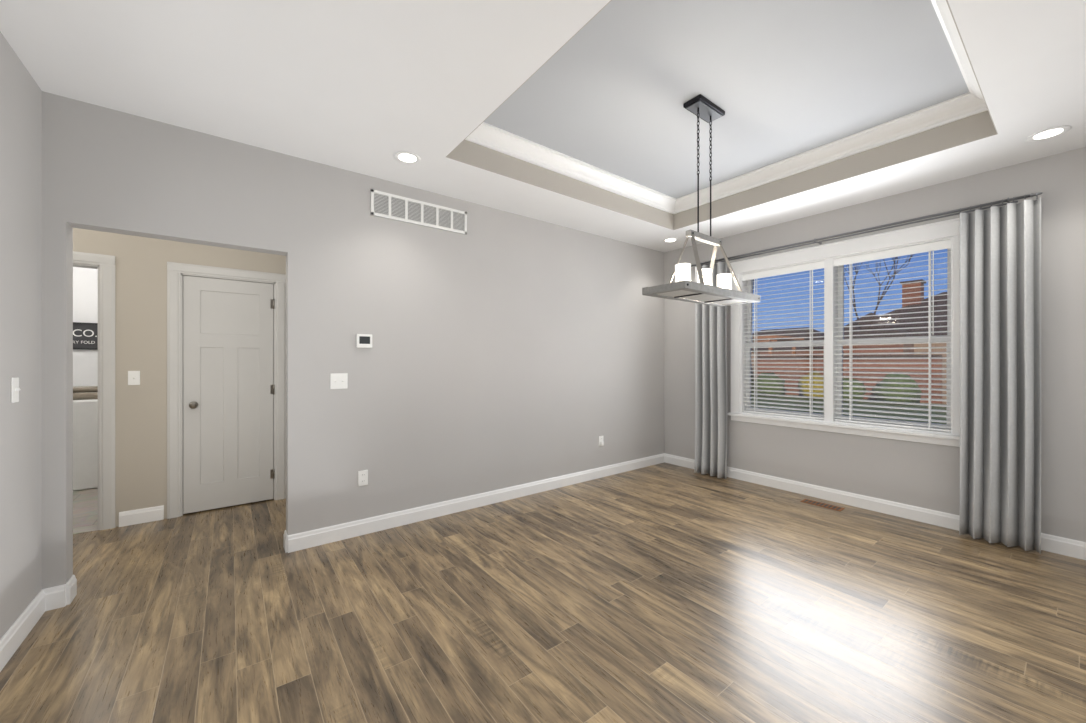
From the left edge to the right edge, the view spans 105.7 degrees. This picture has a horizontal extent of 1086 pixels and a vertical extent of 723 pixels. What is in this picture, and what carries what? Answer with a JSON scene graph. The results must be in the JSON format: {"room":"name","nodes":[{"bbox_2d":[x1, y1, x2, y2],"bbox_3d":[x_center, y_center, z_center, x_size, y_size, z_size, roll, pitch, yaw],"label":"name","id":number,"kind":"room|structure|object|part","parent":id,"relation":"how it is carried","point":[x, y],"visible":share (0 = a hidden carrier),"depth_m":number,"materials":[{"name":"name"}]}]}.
{"room":"empty dining room","nodes":[
{"label":"empty dining room","id":0,"kind":"room"},
{"bbox_2d":[0,32,41,638],"bbox_3d":[-1.295,-0.055,0.301,0.120,2.740,4.600,0,0,-37],"label":"wall","id":1,"kind":"structure","parent":0,"point":[20,333],"depth_m":1.95,"materials":[{"name":"paint"}]},
{"bbox_2d":[11,377,20,402],"bbox_3d":[-2.419,0.131,1.894,0.019,0.115,0.070,0,0,-37],"label":"switch plate","id":2,"kind":"object","parent":1,"relation":"attached to","point":[15,388],"depth_m":1.89,"materials":[{"name":"white plastic"}]},
{"bbox_2d":[0,585,59,671],"bbox_3d":[-1.241,1.258,0.361,0.040,0.115,4.570,0,0,-37],"label":"baseboard","id":3,"kind":"structure","parent":1,"relation":"attached to","point":[27,620],"depth_m":1.98,"materials":[{"name":"white wood"}]},
{"bbox_2d":[73,267,97,386],"bbox_3d":[-5.266,-0.055,4.768,1.710,2.740,0.120,0,0,-37],"label":"wall","id":4,"kind":"structure","parent":0,"point":[85,310],"depth_m":4.71,"materials":[{"name":"white paint"}]},
{"bbox_2d":[73,322,97,349],"bbox_3d":[-5.464,-0.290,4.527,0.876,0.306,0.026,0,0,-37],"label":"sign","id":5,"kind":"object","parent":4,"relation":"attached to","point":[85,336],"visible":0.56,"depth_m":4.70,"materials":[{"name":"black"}]},
{"bbox_2d":[73,488,165,533],"bbox_3d":[-4.545,1.339,3.814,1.761,0.052,2.272,0,0,-37],"label":"floor","id":6,"kind":"structure","parent":0,"point":[85,510],"depth_m":3.60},
{"bbox_2d":[73,399,97,490],"bbox_3d":[-5.075,0.804,4.354,0.850,1.018,0.730,0,0,-37],"label":"washer","id":7,"kind":"object","parent":6,"relation":"on","point":[85,444],"depth_m":4.20,"materials":[{"name":"white metal"}]},
{"bbox_2d":[73,386,97,399],"bbox_3d":[-4.858,0.331,4.375,0.440,0.122,0.400,0,0,-37],"label":"towel stack","id":8,"kind":"object","parent":7,"relation":"on","point":[84,392],"visible":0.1,"depth_m":4.26,"materials":[{"name":"beige fabric"}]},
{"bbox_2d":[73,228,285,526],"bbox_3d":[-2.959,-0.055,3.669,4.111,2.740,0.120,0,0,-37],"label":"wall","id":9,"kind":"structure","parent":0,"point":[141,347],"depth_m":3.36,"materials":[{"name":"paint"}]},
{"bbox_2d":[73,251,114,529],"bbox_3d":[-3.795,0.239,3.022,0.933,2.151,0.138,0,0,-37],"label":"door frame","id":10,"kind":"structure","parent":9,"relation":"attached to","point":[104,265],"depth_m":3.22,"materials":[{"name":"white wood"}]},
{"bbox_2d":[128,371,139,384],"bbox_3d":[-3.302,0.133,3.320,0.070,0.115,0.019,0,0,-37],"label":"switch plate","id":11,"kind":"object","parent":9,"relation":"attached to","point":[133,376],"depth_m":3.32,"materials":[{"name":"white plastic"}]},
{"bbox_2d":[119,505,163,526],"bbox_3d":[-3.266,1.258,3.350,0.263,0.115,0.015,0,0,-37],"label":"baseboard","id":12,"kind":"structure","parent":9,"relation":"attached to","point":[132,517],"depth_m":3.34,"materials":[{"name":"white wood"}]},
{"bbox_2d":[167,262,285,518],"bbox_3d":[-2.843,0.239,3.746,0.848,2.151,0.138,0,0,-37],"label":"door frame","id":13,"kind":"structure","parent":9,"relation":"attached to","point":[176,272],"depth_m":3.51,"materials":[{"name":"white wood"}]},
{"bbox_2d":[183,275,274,513],"bbox_3d":[-2.800,0.284,3.696,0.655,2.038,0.107,0,0,-37],"label":"door","id":14,"kind":"structure","parent":9,"relation":"in","point":[228,389],"depth_m":3.69,"materials":[{"name":"white wood"}]},
{"bbox_2d":[42,91,663,588],"bbox_3d":[-0.611,-0.055,3.787,5.431,2.740,0.120,0,0,-37],"label":"wall","id":15,"kind":"structure","parent":0,"point":[508,349],"depth_m":3.22,"materials":[{"name":"paint"}]},
{"bbox_2d":[60,575,76,600],"bbox_3d":[-3.234,1.258,1.875,1.500,0.115,0.015,0,0,-37],"label":"baseboard","id":16,"kind":"structure","parent":15,"relation":"attached to","point":[68,591],"depth_m":2.23,"materials":[{"name":"white wood"}]},
{"bbox_2d":[330,373,347,388],"bbox_3d":[-1.498,0.145,3.024,0.116,0.115,0.019,0,0,-37],"label":"switch plate","id":17,"kind":"object","parent":15,"relation":"attached to","point":[338,380],"depth_m":3.03,"materials":[{"name":"white plastic"}]},
{"bbox_2d":[358,470,367,485],"bbox_3d":[-1.369,0.887,3.130,0.070,0.115,0.008,0,0,-37],"label":"electrical outlet plate","id":18,"kind":"object","parent":15,"relation":"attached to","point":[363,478],"depth_m":3.13,"materials":[{"name":"white plastic"}]},
{"bbox_2d":[356,334,371,347],"bbox_3d":[-1.358,-0.156,3.128,0.112,0.104,0.024,0,0,-37],"label":"thermostat","id":19,"kind":"object","parent":15,"relation":"attached to","point":[363,340],"visible":1,"depth_m":3.12,"materials":[{"name":"white plastic"}]},
{"bbox_2d":[371,189,466,234],"bbox_3d":[-1.000,-1.226,3.407,0.811,0.197,0.012,0,0,-37],"label":"air vent","id":20,"kind":"object","parent":15,"relation":"in","point":[398,208],"visible":1,"depth_m":3.38,"materials":[{"name":"white plastic"}]},
{"bbox_2d":[283,453,663,552],"bbox_3d":[-0.097,1.258,4.094,4.199,0.115,0.015,0,0,-37],"label":"baseboard","id":21,"kind":"structure","parent":15,"relation":"attached to","point":[308,539],"depth_m":3.52,"materials":[{"name":"white wood"}]},
{"bbox_2d":[599,436,603,445],"bbox_3d":[0.669,0.903,4.666,0.070,0.115,0.030,0,0,-37],"label":"electrical outlet plate","id":22,"kind":"object","parent":15,"relation":"attached to","point":[601,443],"depth_m":4.66,"materials":[{"name":"white plastic"}]},
{"bbox_2d":[0,462,1085,722],"bbox_3d":[-0.256,1.340,2.428,6.911,0.050,7.128,0,0,-37],"label":"floor","id":23,"kind":"structure","parent":0,"point":[664,592],"depth_m":2.09,"materials":[{"name":"brown wood"}]},
{"bbox_2d":[800,499,844,510],"bbox_3d":[2.557,1.313,3.770,0.120,0.005,0.320,0,0,-37],"label":"floor vent","id":24,"kind":"object","parent":23,"relation":"in","point":[825,505],"visible":1,"depth_m":3.75,"materials":[{"name":"metal"}]},
{"bbox_2d":[0,0,1085,252],"bbox_3d":[-0.749,-1.625,2.978,7.031,0.400,8.440,0,0,-37],"label":"ceiling","id":25,"kind":"structure","parent":0,"point":[374,86],"depth_m":2.30,"materials":[{"name":"paint"}]},
{"bbox_2d":[394,151,420,163],"bbox_3d":[-0.947,-1.431,2.875,0.179,0.027,0.179,0,0,8],"label":"recessed light","id":26,"kind":"object","parent":25,"relation":"in","point":[405,157],"depth_m":2.87,"materials":[{"name":"white plastic"}]},
{"bbox_2d":[465,123,679,213],"bbox_3d":[0.401,-1.649,3.622,2.635,0.112,0.109,0,0,-37],"label":"crown molding","id":27,"kind":"structure","parent":25,"relation":"attached to","point":[492,137],"depth_m":3.45,"materials":[{"name":"white wood"}]},
{"bbox_2d":[663,238,678,242],"bbox_3d":[1.495,-1.431,4.825,0.179,0.027,0.179,0,0,8],"label":"recessed light","id":28,"kind":"object","parent":25,"relation":"in","point":[668,240],"depth_m":4.83,"materials":[{"name":"white plastic"}]},
{"bbox_2d":[642,94,759,306],"bbox_3d":[1.083,-1.062,2.759,0.910,1.285,0.318,0,0,-37],"label":"chandelier","id":29,"kind":"object","parent":25,"relation":"hanging from","point":[685,288],"visible":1,"depth_m":2.71,"materials":[{"name":"metal"}]},
{"bbox_2d":[677,97,968,211],"bbox_3d":[2.089,-1.649,3.486,0.105,0.112,2.130,0,0,-37],"label":"crown molding","id":30,"kind":"structure","parent":25,"relation":"attached to","point":[950,110],"depth_m":3.21,"materials":[{"name":"white wood"}]},
{"bbox_2d":[931,0,987,115],"bbox_3d":[1.770,-1.649,1.824,2.635,0.112,0.109,0,0,-37],"label":"crown molding","id":31,"kind":"structure","parent":25,"relation":"attached to","point":[971,102],"depth_m":2.29,"materials":[{"name":"white wood"}]},
{"bbox_2d":[1026,125,1070,141],"bbox_3d":[3.157,-1.431,2.571,0.179,0.027,0.179,0,0,8],"label":"recessed light","id":32,"kind":"object","parent":25,"relation":"in","point":[1049,133],"depth_m":2.57,"materials":[{"name":"white plastic"}]},
{"bbox_2d":[664,147,1085,541],"bbox_3d":[3.023,-0.055,3.661,0.200,2.740,4.720,0,0,-37],"label":"wall","id":33,"kind":"structure","parent":0,"point":[923,475],"depth_m":3.35,"materials":[{"name":"paint"}]},
{"bbox_2d":[727,218,959,446],"bbox_3d":[2.769,-0.224,3.951,0.252,1.778,1.950,0,0,-37],"label":"window","id":34,"kind":"structure","parent":33,"relation":"in","point":[827,254],"depth_m":3.88,"materials":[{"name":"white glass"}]},
{"bbox_2d":[742,239,950,431],"bbox_3d":[2.743,-0.203,3.932,0.077,1.527,1.664,0,0,-37],"label":"window blinds","id":35,"kind":"object","parent":34,"relation":"attached to","point":[920,248],"visible":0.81,"depth_m":3.75,"materials":[{"name":"white plastic"}]},
{"bbox_2d":[691,192,1041,553],"bbox_3d":[2.594,0.071,3.900,0.192,2.464,2.732,0,0,-37],"label":"curtains","id":36,"kind":"object","parent":33,"relation":"attached to","point":[1000,374],"visible":0.9,"depth_m":2.97,"materials":[{"name":"fabric"}]},
{"bbox_3d":[2.608,-1.135,3.911,0.156,0.052,2.732,0,0,-37],"label":"rod","id":37,"kind":"part","parent":36,"relation":"part of","materials":[{"name":"silver metal"}]},
{"bbox_2d":[664,453,1085,559],"bbox_3d":[2.964,1.258,3.560,0.015,0.115,4.570,0,0,-37],"label":"baseboard","id":38,"kind":"structure","parent":33,"relation":"attached to","point":[1050,543],"depth_m":3.63,"materials":[{"name":"white wood"}]},
{"label":"outside","id":39,"kind":"structure","parent":0,"visible":0},
{"bbox_2d":[751,395,946,423],"bbox_3d":[28.404,1.815,44.629,89.790,0.100,110.000,0,0,-37],"label":"ground","id":40,"kind":"structure","parent":39,"point":[875,408],"depth_m":15.45,"materials":[{"name":"green plant"}]},
{"bbox_2d":[752,335,802,355],"bbox_3d":[14.323,0.065,29.520,4.300,3.400,6.400,0,0,-37],"label":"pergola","id":41,"kind":"object","parent":40,"relation":"on","point":[776,336],"depth_m":26.61,"materials":[{"name":"brown wood"}]},
{"bbox_2d":[752,254,912,331],"bbox_3d":[14.769,-3.607,28.058,11.250,10.743,15.723,0,0,-37],"label":"trees","id":42,"kind":"object","parent":40,"relation":"on","point":[893,276],"depth_m":25.79,"materials":[{"name":"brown plant"}]},
{"bbox_2d":[751,370,920,404],"bbox_3d":[9.229,0.240,21.098,6.163,3.050,14.572,0,0,-37],"label":"shrubs","id":43,"kind":"object","parent":40,"relation":"on","point":[863,388],"depth_m":17.96,"materials":[{"name":"green plant"}]},
{"bbox_2d":[751,279,946,355],"bbox_3d":[29.050,-1.985,43.236,35.250,7.500,33.800,0,0,-37],"label":"house","id":44,"kind":"structure","parent":40,"relation":"on","point":[891,326],"depth_m":27.28,"materials":[{"name":"brick"}]},
{"bbox_2d":[751,350,946,403],"bbox_3d":[13.868,0.640,20.869,0.500,2.250,50.220,0,0,-37],"label":"wall","id":45,"kind":"structure","parent":40,"relation":"on","point":[889,370],"depth_m":18.95,"materials":[{"name":"brick"}]}
]}

